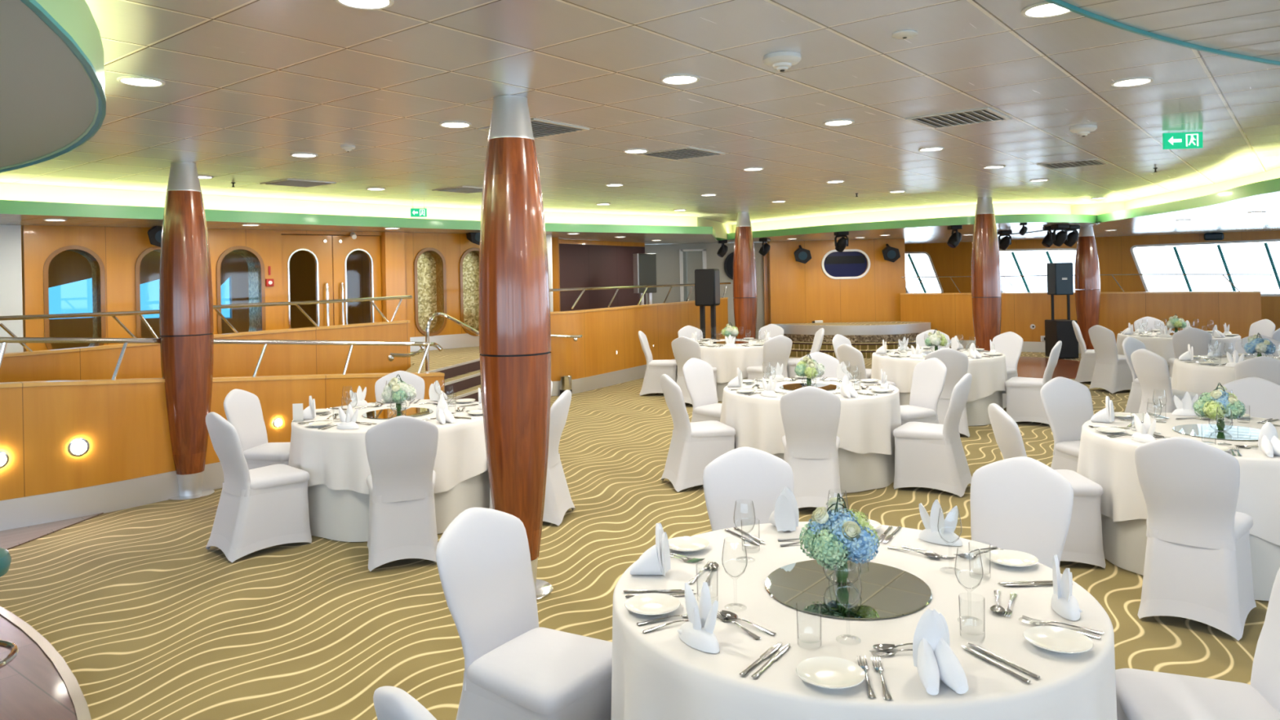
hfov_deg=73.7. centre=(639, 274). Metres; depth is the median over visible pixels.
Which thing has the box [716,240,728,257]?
light
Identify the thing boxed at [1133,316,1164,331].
banquet chair
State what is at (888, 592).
mirror plate
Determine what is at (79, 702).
trim
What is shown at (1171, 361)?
seat cushion
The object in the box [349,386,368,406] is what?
folded napkin
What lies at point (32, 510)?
baseboard
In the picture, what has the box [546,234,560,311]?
wall
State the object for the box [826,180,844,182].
recessed light
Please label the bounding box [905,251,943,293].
window
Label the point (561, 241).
wall
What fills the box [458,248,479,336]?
window
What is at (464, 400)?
plate
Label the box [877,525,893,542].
table knife
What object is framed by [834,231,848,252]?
light
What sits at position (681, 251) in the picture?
trim
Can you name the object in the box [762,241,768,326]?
wall
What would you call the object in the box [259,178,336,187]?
ceiling vent
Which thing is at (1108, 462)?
tablecloth
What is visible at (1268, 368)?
banquet chair
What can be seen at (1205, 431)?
mirror plate
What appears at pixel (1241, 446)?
spoon
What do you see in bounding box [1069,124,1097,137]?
smoke detector
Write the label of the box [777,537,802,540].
fork
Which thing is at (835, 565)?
bowl
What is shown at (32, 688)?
floor
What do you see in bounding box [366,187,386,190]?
recessed light
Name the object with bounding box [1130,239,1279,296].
window frame
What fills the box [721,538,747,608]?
wine glass
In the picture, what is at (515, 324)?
column
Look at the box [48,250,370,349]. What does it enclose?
wall
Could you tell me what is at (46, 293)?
window
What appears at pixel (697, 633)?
folded napkin
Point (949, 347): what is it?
trim
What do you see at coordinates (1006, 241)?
light
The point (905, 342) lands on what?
folded napkin
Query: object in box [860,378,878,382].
plate
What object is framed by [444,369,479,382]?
step
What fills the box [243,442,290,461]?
seat cushion
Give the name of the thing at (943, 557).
fork
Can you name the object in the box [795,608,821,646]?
water tumbler
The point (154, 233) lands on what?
wall speaker
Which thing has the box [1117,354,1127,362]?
seat cushion
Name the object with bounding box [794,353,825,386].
flower bouquet
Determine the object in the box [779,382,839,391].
mirror plate
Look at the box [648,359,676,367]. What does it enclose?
seat cushion
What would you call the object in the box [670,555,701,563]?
fork
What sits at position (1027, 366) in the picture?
floor
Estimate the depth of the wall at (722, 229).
17.02 m
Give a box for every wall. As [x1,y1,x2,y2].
[0,167,1279,233]
[0,224,479,353]
[0,320,410,382]
[0,372,444,500]
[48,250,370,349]
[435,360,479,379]
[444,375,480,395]
[455,391,478,401]
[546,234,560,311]
[550,297,728,381]
[559,239,644,246]
[559,243,645,311]
[644,242,768,339]
[683,251,687,301]
[697,217,732,239]
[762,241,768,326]
[767,238,906,324]
[775,322,930,334]
[783,332,921,342]
[899,291,1261,352]
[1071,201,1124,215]
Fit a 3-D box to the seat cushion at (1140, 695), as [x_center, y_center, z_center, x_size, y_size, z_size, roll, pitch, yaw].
[1.673,1.297,2.524,0.428,0.075,0.452,-1,0,15]
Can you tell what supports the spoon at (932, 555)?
on the tablecloth at (655, 675)
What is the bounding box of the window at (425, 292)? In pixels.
[413,247,446,336]
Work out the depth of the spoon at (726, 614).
2.54 m
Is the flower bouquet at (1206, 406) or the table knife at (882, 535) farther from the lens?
the flower bouquet at (1206, 406)
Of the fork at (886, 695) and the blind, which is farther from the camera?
the blind
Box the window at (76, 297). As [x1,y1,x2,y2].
[48,278,93,319]
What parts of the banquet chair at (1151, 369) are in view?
backrest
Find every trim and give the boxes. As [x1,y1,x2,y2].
[0,200,712,234]
[0,606,91,719]
[425,358,479,372]
[444,373,480,385]
[448,388,480,399]
[679,248,706,302]
[711,227,716,240]
[716,213,1099,240]
[791,346,951,352]
[792,342,915,345]
[1044,0,1279,66]
[1089,177,1279,224]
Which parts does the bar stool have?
seat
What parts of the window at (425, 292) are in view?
panel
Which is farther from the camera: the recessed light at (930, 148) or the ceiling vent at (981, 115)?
the recessed light at (930, 148)
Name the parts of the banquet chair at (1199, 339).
backrest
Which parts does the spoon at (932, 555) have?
handle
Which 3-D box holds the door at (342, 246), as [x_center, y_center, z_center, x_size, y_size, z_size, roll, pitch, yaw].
[-4.079,0.312,12.366,0.712,1.739,0.132,-1,0,-42]
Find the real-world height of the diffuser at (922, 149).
0.002 m
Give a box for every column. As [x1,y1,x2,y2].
[159,161,214,501]
[479,95,552,600]
[733,212,756,338]
[971,197,1001,351]
[1074,226,1100,364]
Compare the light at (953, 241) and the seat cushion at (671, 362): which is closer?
the seat cushion at (671, 362)
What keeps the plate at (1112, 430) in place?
on the tablecloth at (1108, 462)
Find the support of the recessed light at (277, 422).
in the wall at (124, 422)
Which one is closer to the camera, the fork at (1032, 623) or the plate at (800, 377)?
the fork at (1032, 623)
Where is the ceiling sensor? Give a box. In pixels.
[891,30,917,39]
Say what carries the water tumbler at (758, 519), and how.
on the tablecloth at (655, 675)
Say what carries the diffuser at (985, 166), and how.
attached to the recessed light at (988, 166)
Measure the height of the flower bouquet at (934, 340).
0.293 m
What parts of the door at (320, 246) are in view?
handle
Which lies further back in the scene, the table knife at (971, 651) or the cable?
the cable
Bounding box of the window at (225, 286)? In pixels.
[220,276,231,318]
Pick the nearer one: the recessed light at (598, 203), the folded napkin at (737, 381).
the folded napkin at (737, 381)
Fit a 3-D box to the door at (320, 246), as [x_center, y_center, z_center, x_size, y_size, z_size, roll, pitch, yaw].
[-4.619,0.323,11.883,0.712,1.739,0.132,-1,0,-42]
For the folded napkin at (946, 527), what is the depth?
3.21 m
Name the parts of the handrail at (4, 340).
post, post, rail, post, post, post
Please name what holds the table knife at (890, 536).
on the tablecloth at (655, 675)
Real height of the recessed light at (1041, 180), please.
0.010 m
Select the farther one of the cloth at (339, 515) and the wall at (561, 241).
the wall at (561, 241)
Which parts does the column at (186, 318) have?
plate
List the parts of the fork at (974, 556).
handle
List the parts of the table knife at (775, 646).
handle, blade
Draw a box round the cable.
[999,228,1054,235]
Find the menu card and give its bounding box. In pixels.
[292,403,304,422]
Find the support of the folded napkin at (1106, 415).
on the tablecloth at (1108, 462)
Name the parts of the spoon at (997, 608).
handle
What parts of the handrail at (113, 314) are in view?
post, post, post, rail, post, post, post, post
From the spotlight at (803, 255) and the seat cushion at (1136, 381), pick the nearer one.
the seat cushion at (1136, 381)
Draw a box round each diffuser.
[121,78,160,85]
[293,154,315,156]
[340,0,388,7]
[442,123,468,127]
[626,150,645,152]
[663,76,696,83]
[826,120,851,124]
[921,148,941,151]
[985,166,1002,168]
[1026,4,1068,15]
[1114,79,1150,85]
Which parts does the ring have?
pane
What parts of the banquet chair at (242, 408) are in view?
backrest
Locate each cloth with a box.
[307,468,489,542]
[716,377,747,401]
[734,444,894,493]
[899,390,1003,426]
[1101,514,1279,600]
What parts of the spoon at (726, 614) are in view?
handle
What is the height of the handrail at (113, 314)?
0.441 m
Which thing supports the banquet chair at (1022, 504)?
on the floor at (149, 622)
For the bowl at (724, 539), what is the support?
on the wine glass at (724, 539)
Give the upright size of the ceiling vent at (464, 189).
0.015 m
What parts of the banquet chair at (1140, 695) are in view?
backrest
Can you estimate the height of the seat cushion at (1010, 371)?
0.075 m
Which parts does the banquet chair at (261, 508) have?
backrest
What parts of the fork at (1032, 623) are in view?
handle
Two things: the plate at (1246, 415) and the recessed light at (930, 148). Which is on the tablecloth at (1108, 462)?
the plate at (1246, 415)
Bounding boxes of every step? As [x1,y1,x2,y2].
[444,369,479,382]
[446,384,480,399]
[789,346,951,358]
[791,340,916,349]
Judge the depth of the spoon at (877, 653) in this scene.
2.30 m
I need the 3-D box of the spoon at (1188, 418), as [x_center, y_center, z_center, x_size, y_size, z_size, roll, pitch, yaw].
[3.666,0.957,5.652,0.208,0.012,0.043,-1,0,16]
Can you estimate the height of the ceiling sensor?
0.022 m
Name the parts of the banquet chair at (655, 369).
backrest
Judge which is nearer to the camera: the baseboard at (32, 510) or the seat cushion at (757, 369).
the baseboard at (32, 510)
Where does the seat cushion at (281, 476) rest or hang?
on the banquet chair at (261, 508)
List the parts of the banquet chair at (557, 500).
backrest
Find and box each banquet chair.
[205,412,311,562]
[223,388,290,469]
[364,415,438,571]
[373,685,436,719]
[374,370,424,401]
[435,506,612,719]
[489,390,575,525]
[638,330,677,395]
[660,373,735,492]
[671,336,718,404]
[677,325,702,340]
[682,357,721,422]
[702,446,794,531]
[746,335,792,379]
[758,324,783,339]
[780,386,842,512]
[786,328,824,377]
[795,351,839,377]
[831,333,871,378]
[836,343,895,386]
[893,373,972,497]
[900,357,946,425]
[915,329,950,348]
[924,347,969,437]
[969,456,1073,568]
[987,403,1106,568]
[992,331,1023,408]
[1004,340,1062,424]
[1040,376,1093,471]
[1071,320,1096,382]
[1088,324,1133,393]
[1115,568,1279,719]
[1122,336,1171,413]
[1130,348,1204,413]
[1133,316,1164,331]
[1134,436,1256,640]
[1168,327,1212,377]
[1222,377,1279,419]
[1234,355,1279,385]
[1235,334,1279,356]
[1248,319,1275,337]
[1271,328,1279,342]
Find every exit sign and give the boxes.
[410,199,426,217]
[1162,130,1203,149]
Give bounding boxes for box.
[812,320,822,323]
[1040,335,1044,342]
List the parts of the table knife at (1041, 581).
blade, handle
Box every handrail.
[0,295,412,351]
[0,337,443,379]
[386,346,424,361]
[420,311,479,372]
[549,282,730,309]
[551,334,582,342]
[901,274,1271,293]
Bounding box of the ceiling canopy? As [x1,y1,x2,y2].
[0,0,106,173]
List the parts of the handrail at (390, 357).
rail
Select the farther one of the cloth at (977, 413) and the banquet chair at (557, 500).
the cloth at (977, 413)
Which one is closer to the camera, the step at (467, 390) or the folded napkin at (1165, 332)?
the step at (467, 390)
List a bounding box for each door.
[281,235,333,328]
[332,235,382,325]
[686,251,702,301]
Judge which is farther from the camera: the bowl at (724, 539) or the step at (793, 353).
the step at (793, 353)
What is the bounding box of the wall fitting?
[1030,324,1035,328]
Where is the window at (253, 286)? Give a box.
[216,245,266,333]
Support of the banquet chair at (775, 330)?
on the floor at (149, 622)
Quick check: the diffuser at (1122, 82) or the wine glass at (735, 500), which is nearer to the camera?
the wine glass at (735, 500)
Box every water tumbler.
[696,572,718,600]
[741,519,759,550]
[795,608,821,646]
[958,596,985,638]
[968,542,991,577]
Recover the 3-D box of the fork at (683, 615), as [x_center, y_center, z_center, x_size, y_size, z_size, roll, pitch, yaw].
[0.090,1.029,2.560,0.211,0.011,0.025,-1,0,-20]
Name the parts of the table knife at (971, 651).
blade, handle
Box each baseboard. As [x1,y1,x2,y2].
[0,462,224,531]
[409,333,479,351]
[551,358,675,395]
[949,339,1080,353]
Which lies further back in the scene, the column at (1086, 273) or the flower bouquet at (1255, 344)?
the column at (1086, 273)
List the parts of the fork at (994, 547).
handle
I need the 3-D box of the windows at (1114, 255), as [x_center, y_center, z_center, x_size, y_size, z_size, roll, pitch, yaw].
[11.667,0.318,21.041,13.996,2.498,0.201,-1,0,35]
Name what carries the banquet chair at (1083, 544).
on the floor at (149, 622)
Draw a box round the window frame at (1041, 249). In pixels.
[999,248,1076,293]
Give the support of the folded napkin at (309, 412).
on the tablecloth at (333, 457)
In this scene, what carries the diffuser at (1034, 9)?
attached to the recessed light at (1044, 9)
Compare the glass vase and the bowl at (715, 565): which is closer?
the glass vase
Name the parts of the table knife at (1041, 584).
blade, handle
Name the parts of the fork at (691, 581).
handle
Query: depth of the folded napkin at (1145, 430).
4.99 m
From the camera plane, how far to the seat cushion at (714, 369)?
11.74 m
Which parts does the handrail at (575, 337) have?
rail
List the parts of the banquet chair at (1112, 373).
backrest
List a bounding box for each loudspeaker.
[694,268,719,339]
[1044,262,1078,358]
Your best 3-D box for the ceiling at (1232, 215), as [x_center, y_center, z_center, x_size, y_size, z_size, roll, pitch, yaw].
[2.985,-0.760,11.500,34.000,0.001,33.000,-1,0,0]
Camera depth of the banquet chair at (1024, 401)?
9.66 m
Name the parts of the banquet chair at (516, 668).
backrest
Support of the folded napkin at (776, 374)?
on the tablecloth at (867, 424)
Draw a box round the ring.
[724,252,733,279]
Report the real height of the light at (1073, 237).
0.371 m
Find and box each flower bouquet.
[381,373,417,412]
[720,323,738,337]
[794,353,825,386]
[799,493,879,583]
[924,328,947,351]
[1165,314,1186,333]
[1192,382,1245,431]
[1244,333,1275,356]
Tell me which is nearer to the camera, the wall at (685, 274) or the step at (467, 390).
the step at (467, 390)
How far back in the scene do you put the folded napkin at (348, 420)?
5.96 m
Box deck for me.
[405,346,480,372]
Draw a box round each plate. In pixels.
[306,421,332,426]
[315,408,330,413]
[361,407,433,419]
[454,398,475,403]
[466,409,482,415]
[624,592,679,615]
[668,536,709,552]
[705,344,717,346]
[713,341,748,344]
[735,389,755,393]
[742,379,755,383]
[751,343,764,346]
[764,559,932,620]
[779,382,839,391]
[795,375,806,378]
[795,656,865,688]
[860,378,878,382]
[865,518,881,530]
[871,388,891,392]
[887,354,902,356]
[921,351,933,355]
[985,549,1038,567]
[986,353,1001,355]
[1023,625,1093,653]
[1094,426,1126,434]
[1114,412,1137,417]
[1172,423,1260,440]
[1195,361,1215,364]
[1211,444,1230,451]
[1223,333,1238,336]
[1234,413,1251,418]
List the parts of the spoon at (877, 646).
handle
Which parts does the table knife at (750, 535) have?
handle, blade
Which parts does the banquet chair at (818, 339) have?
backrest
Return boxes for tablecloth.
[288,399,488,494]
[611,521,1117,719]
[676,338,765,382]
[720,377,901,454]
[871,348,1007,401]
[1076,413,1279,545]
[1115,330,1240,365]
[1170,355,1279,394]
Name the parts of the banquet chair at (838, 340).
backrest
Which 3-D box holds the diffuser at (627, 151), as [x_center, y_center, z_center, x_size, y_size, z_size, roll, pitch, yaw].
[-0.033,-1.014,7.035,0.175,0.002,0.175,-1,0,0]
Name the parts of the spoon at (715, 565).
handle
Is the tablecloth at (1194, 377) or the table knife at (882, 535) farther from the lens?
the tablecloth at (1194, 377)
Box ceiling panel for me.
[1061,0,1279,61]
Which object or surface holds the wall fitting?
attached to the wall at (950, 313)
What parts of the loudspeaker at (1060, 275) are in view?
post, post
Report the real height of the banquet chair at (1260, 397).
0.949 m
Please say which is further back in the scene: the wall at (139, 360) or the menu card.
the wall at (139, 360)
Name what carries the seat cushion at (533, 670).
on the banquet chair at (516, 668)
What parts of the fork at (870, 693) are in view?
handle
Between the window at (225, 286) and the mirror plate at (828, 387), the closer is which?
the mirror plate at (828, 387)
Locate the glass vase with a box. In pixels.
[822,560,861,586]
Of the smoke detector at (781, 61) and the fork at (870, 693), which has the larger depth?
the smoke detector at (781, 61)
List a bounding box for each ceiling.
[0,0,1279,225]
[0,191,1279,244]
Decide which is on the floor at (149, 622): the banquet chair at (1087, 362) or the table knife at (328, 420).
the banquet chair at (1087, 362)
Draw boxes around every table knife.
[297,419,330,423]
[623,589,693,592]
[625,592,696,597]
[724,528,759,545]
[733,526,764,543]
[738,642,782,675]
[751,643,790,678]
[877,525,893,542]
[883,526,901,542]
[961,645,1031,683]
[968,642,1039,678]
[997,580,1053,583]
[1001,582,1053,586]
[1088,425,1124,427]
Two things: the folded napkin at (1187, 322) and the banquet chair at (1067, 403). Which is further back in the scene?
the folded napkin at (1187, 322)
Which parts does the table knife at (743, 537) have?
handle, blade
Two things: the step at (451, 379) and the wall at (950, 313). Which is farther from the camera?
the wall at (950, 313)
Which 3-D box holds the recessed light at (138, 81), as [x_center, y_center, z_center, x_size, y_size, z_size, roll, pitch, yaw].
[-2.498,-0.965,4.275,0.210,0.010,0.210,-1,0,0]
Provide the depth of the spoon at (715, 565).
2.99 m
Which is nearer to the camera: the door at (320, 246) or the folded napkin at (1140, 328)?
the door at (320, 246)
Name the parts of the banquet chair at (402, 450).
backrest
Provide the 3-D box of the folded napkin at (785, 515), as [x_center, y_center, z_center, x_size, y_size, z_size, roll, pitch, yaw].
[0.584,0.938,3.443,0.115,0.173,0.131,-1,0,-4]
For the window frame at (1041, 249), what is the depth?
22.14 m
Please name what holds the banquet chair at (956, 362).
on the floor at (149, 622)
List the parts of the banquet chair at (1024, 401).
backrest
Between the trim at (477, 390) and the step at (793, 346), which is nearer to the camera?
the trim at (477, 390)
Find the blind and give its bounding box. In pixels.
[825,255,864,263]
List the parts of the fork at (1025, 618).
handle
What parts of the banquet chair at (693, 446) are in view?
backrest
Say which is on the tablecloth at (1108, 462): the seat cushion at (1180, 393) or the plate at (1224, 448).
the plate at (1224, 448)
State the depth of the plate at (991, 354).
10.00 m
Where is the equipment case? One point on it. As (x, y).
(644, 264)
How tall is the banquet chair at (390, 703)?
0.949 m
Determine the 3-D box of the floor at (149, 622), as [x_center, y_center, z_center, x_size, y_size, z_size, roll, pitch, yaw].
[3.035,1.740,10.000,34.000,0.001,36.000,-1,0,0]
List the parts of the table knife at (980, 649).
blade, handle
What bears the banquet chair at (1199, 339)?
on the floor at (149, 622)
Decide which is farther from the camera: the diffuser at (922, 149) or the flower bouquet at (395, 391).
the diffuser at (922, 149)
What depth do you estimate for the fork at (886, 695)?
2.13 m
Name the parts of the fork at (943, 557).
handle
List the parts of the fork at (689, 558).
handle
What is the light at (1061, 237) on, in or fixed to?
hanging from the ceiling at (1232, 215)
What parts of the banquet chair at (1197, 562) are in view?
backrest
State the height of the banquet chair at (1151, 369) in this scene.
0.949 m
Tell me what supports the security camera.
attached to the wall at (118, 248)
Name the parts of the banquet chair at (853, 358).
backrest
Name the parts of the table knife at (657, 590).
handle, blade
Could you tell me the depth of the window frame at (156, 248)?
10.44 m
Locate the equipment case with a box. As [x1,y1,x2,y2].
[632,253,656,305]
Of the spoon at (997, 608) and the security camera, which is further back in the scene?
the security camera
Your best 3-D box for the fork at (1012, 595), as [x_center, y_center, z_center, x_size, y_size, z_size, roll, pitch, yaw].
[1.131,1.009,2.611,0.025,0.011,0.211,-1,0,30]
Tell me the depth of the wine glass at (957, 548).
2.50 m
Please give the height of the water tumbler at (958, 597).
0.112 m
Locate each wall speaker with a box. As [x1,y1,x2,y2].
[147,226,162,247]
[466,232,479,245]
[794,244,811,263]
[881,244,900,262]
[1204,232,1223,240]
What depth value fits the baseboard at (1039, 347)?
17.95 m
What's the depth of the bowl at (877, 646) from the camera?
2.33 m
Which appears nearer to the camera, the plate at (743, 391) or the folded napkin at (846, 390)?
the folded napkin at (846, 390)
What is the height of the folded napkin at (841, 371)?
0.173 m
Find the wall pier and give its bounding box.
[382,231,406,321]
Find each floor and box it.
[0,351,1268,719]
[0,512,103,719]
[768,320,924,342]
[1017,356,1079,378]
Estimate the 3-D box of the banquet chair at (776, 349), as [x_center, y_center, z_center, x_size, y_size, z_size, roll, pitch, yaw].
[1.770,1.286,11.600,0.462,0.949,0.576,-1,0,-23]
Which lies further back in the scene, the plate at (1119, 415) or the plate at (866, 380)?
the plate at (866, 380)
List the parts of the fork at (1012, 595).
handle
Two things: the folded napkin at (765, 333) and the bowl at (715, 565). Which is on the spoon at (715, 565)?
the bowl at (715, 565)
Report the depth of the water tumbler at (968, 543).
2.85 m
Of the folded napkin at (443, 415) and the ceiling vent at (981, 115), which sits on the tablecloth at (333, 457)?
the folded napkin at (443, 415)
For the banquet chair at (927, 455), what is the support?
on the floor at (149, 622)
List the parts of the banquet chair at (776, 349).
backrest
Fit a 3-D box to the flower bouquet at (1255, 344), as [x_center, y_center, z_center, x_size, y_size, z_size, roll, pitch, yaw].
[6.445,0.753,8.865,0.267,0.293,0.261,-1,0,45]
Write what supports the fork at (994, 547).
on the tablecloth at (655, 675)
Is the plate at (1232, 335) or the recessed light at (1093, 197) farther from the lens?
the recessed light at (1093, 197)
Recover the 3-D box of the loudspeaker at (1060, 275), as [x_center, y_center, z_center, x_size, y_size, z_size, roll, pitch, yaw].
[8.236,0.698,16.700,0.422,1.850,0.500,-1,0,0]
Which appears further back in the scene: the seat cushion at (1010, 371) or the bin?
the bin
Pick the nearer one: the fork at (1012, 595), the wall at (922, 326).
the fork at (1012, 595)
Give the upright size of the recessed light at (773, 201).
0.010 m
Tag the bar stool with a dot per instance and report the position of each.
(5, 557)
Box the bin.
[560,374,572,395]
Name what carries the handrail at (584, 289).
on the wall at (604, 331)
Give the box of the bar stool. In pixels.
[0,546,18,668]
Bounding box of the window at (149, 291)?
[139,279,159,318]
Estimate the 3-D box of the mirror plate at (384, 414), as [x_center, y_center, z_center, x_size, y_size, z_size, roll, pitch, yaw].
[-1.869,1.072,6.590,0.530,0.006,0.530,-1,0,0]
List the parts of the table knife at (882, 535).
blade, handle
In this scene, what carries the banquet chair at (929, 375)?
on the floor at (149, 622)
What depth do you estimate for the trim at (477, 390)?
10.07 m
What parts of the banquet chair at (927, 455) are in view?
backrest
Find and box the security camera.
[350,231,356,239]
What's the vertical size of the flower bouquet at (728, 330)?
0.293 m
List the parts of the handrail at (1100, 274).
rail, post, post, post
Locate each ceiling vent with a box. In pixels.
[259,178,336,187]
[431,186,483,193]
[478,118,589,138]
[636,146,725,160]
[904,106,1011,128]
[1036,158,1108,168]
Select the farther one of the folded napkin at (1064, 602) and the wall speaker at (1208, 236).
the wall speaker at (1208, 236)
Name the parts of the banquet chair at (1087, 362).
backrest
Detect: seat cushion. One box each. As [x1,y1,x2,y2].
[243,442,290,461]
[248,463,309,489]
[366,470,435,494]
[466,626,612,714]
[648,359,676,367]
[690,420,735,437]
[693,403,721,417]
[711,366,717,372]
[746,365,763,373]
[782,435,839,452]
[786,358,799,365]
[865,368,871,377]
[893,422,943,439]
[900,404,936,420]
[1004,377,1043,387]
[1006,367,1016,375]
[1053,469,1102,496]
[1054,440,1080,457]
[1084,349,1096,355]
[1115,667,1279,719]
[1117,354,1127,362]
[1133,377,1171,384]
[1146,511,1253,540]
[1168,358,1175,364]
[1171,389,1204,401]
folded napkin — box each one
[302,395,315,419]
[336,404,359,429]
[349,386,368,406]
[428,380,448,401]
[435,398,455,424]
[477,387,482,409]
[630,522,670,576]
[676,581,719,653]
[691,333,697,342]
[724,334,736,346]
[727,367,742,386]
[760,375,777,396]
[764,329,770,340]
[765,332,771,341]
[768,486,799,531]
[770,362,784,379]
[835,361,853,379]
[840,375,858,398]
[875,339,886,354]
[880,368,888,388]
[897,337,909,349]
[910,343,924,358]
[912,608,968,695]
[918,499,962,546]
[950,335,963,349]
[968,342,982,358]
[989,339,995,353]
[1051,554,1082,620]
[1090,395,1114,422]
[1121,322,1133,334]
[1130,413,1155,443]
[1135,320,1145,332]
[1158,325,1171,337]
[1172,391,1199,416]
[1178,344,1193,360]
[1182,320,1191,329]
[1208,341,1222,356]
[1212,324,1225,337]
[1223,323,1231,333]
[1225,350,1244,367]
[1257,422,1279,457]
[1277,343,1279,356]
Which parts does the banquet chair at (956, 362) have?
backrest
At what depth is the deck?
11.77 m
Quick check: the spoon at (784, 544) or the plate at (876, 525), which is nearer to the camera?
the spoon at (784, 544)
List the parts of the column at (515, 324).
plate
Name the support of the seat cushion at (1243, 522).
on the banquet chair at (1197, 562)
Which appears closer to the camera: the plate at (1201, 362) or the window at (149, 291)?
the plate at (1201, 362)
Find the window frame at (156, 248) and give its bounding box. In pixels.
[134,245,160,337]
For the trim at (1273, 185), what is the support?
attached to the wall at (8, 191)
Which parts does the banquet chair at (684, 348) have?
backrest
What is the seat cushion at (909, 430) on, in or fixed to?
on the banquet chair at (927, 455)
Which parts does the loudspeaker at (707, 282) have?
post, post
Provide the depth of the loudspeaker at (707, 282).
15.25 m
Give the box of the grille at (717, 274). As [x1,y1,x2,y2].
[714,270,719,304]
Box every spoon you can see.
[705,561,719,586]
[720,609,776,635]
[779,542,801,546]
[872,643,912,650]
[888,546,942,558]
[990,590,1004,613]
[1153,434,1169,437]
[1175,417,1208,419]
[1234,444,1258,447]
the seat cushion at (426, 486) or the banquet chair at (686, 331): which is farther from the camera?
the banquet chair at (686, 331)
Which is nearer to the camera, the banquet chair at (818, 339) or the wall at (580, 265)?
the banquet chair at (818, 339)
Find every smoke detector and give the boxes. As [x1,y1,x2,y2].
[340,145,355,151]
[763,51,801,71]
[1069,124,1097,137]
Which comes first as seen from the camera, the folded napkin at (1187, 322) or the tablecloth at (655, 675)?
the tablecloth at (655, 675)
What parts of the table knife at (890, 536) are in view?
blade, handle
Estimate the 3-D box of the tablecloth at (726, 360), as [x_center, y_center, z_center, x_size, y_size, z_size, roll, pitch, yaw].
[1.351,1.258,12.590,1.581,0.492,1.604,-1,0,27]
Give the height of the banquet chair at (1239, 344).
0.949 m
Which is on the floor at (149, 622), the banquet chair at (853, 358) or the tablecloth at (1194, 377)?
the banquet chair at (853, 358)
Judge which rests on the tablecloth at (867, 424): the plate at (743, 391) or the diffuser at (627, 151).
the plate at (743, 391)
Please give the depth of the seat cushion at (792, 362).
12.40 m
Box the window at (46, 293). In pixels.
[43,245,106,350]
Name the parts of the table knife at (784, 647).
handle, blade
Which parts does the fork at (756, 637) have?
handle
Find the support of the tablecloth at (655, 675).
on the banquet table
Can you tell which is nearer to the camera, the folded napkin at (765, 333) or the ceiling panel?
the ceiling panel
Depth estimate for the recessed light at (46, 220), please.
8.94 m
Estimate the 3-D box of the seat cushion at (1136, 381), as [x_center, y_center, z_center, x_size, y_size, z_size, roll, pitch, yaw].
[5.924,1.212,9.717,0.452,0.075,0.428,-1,0,-31]
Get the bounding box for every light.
[0,450,8,468]
[43,218,66,221]
[66,437,89,457]
[116,75,164,87]
[198,175,213,178]
[240,224,260,226]
[272,417,283,427]
[289,152,317,157]
[334,0,394,9]
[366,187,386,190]
[383,227,399,229]
[439,121,471,128]
[595,203,610,204]
[605,183,623,186]
[623,148,648,153]
[659,74,700,84]
[700,194,716,195]
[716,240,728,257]
[742,167,764,170]
[758,238,770,256]
[771,200,786,202]
[822,119,854,125]
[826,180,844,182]
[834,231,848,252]
[888,190,905,192]
[918,146,944,151]
[946,225,962,248]
[982,165,1004,168]
[997,231,1012,249]
[1018,222,1027,235]
[1021,1,1071,17]
[1029,178,1048,182]
[1041,226,1056,247]
[1051,224,1069,246]
[1063,225,1079,246]
[1090,197,1106,199]
[1110,76,1154,87]
[1247,211,1266,213]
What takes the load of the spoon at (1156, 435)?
on the tablecloth at (1108, 462)
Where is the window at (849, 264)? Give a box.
[821,248,870,279]
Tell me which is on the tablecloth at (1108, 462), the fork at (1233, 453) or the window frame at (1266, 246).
the fork at (1233, 453)
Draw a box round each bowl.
[706,561,719,569]
[720,609,737,618]
[721,538,747,577]
[832,564,862,606]
[872,644,896,650]
[924,552,942,558]
[954,548,983,591]
[990,604,1004,613]
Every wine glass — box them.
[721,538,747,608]
[733,500,755,559]
[832,564,862,641]
[937,510,961,569]
[954,548,983,618]
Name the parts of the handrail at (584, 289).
post, post, rail, post, post, post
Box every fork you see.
[636,613,688,625]
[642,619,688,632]
[670,553,705,560]
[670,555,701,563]
[687,561,714,583]
[716,611,760,639]
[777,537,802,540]
[857,655,875,697]
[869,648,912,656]
[871,657,892,700]
[902,545,955,559]
[954,546,997,556]
[959,548,1002,559]
[1001,592,1016,616]
[1017,617,1100,638]
[1022,615,1103,634]
[1226,446,1235,455]
[1233,447,1242,456]
[1235,445,1258,448]
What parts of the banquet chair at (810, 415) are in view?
backrest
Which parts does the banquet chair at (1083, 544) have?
backrest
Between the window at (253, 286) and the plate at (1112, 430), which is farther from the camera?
the window at (253, 286)
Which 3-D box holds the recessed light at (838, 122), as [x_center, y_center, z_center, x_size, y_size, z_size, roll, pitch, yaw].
[1.366,-1.042,5.868,0.210,0.010,0.210,-1,0,0]
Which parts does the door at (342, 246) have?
handle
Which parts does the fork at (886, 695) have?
handle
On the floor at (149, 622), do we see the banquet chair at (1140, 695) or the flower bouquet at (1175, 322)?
the banquet chair at (1140, 695)
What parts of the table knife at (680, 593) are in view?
handle, blade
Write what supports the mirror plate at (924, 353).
on the tablecloth at (989, 375)
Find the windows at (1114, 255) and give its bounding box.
[904,230,1279,330]
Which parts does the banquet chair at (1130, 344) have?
backrest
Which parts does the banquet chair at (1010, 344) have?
backrest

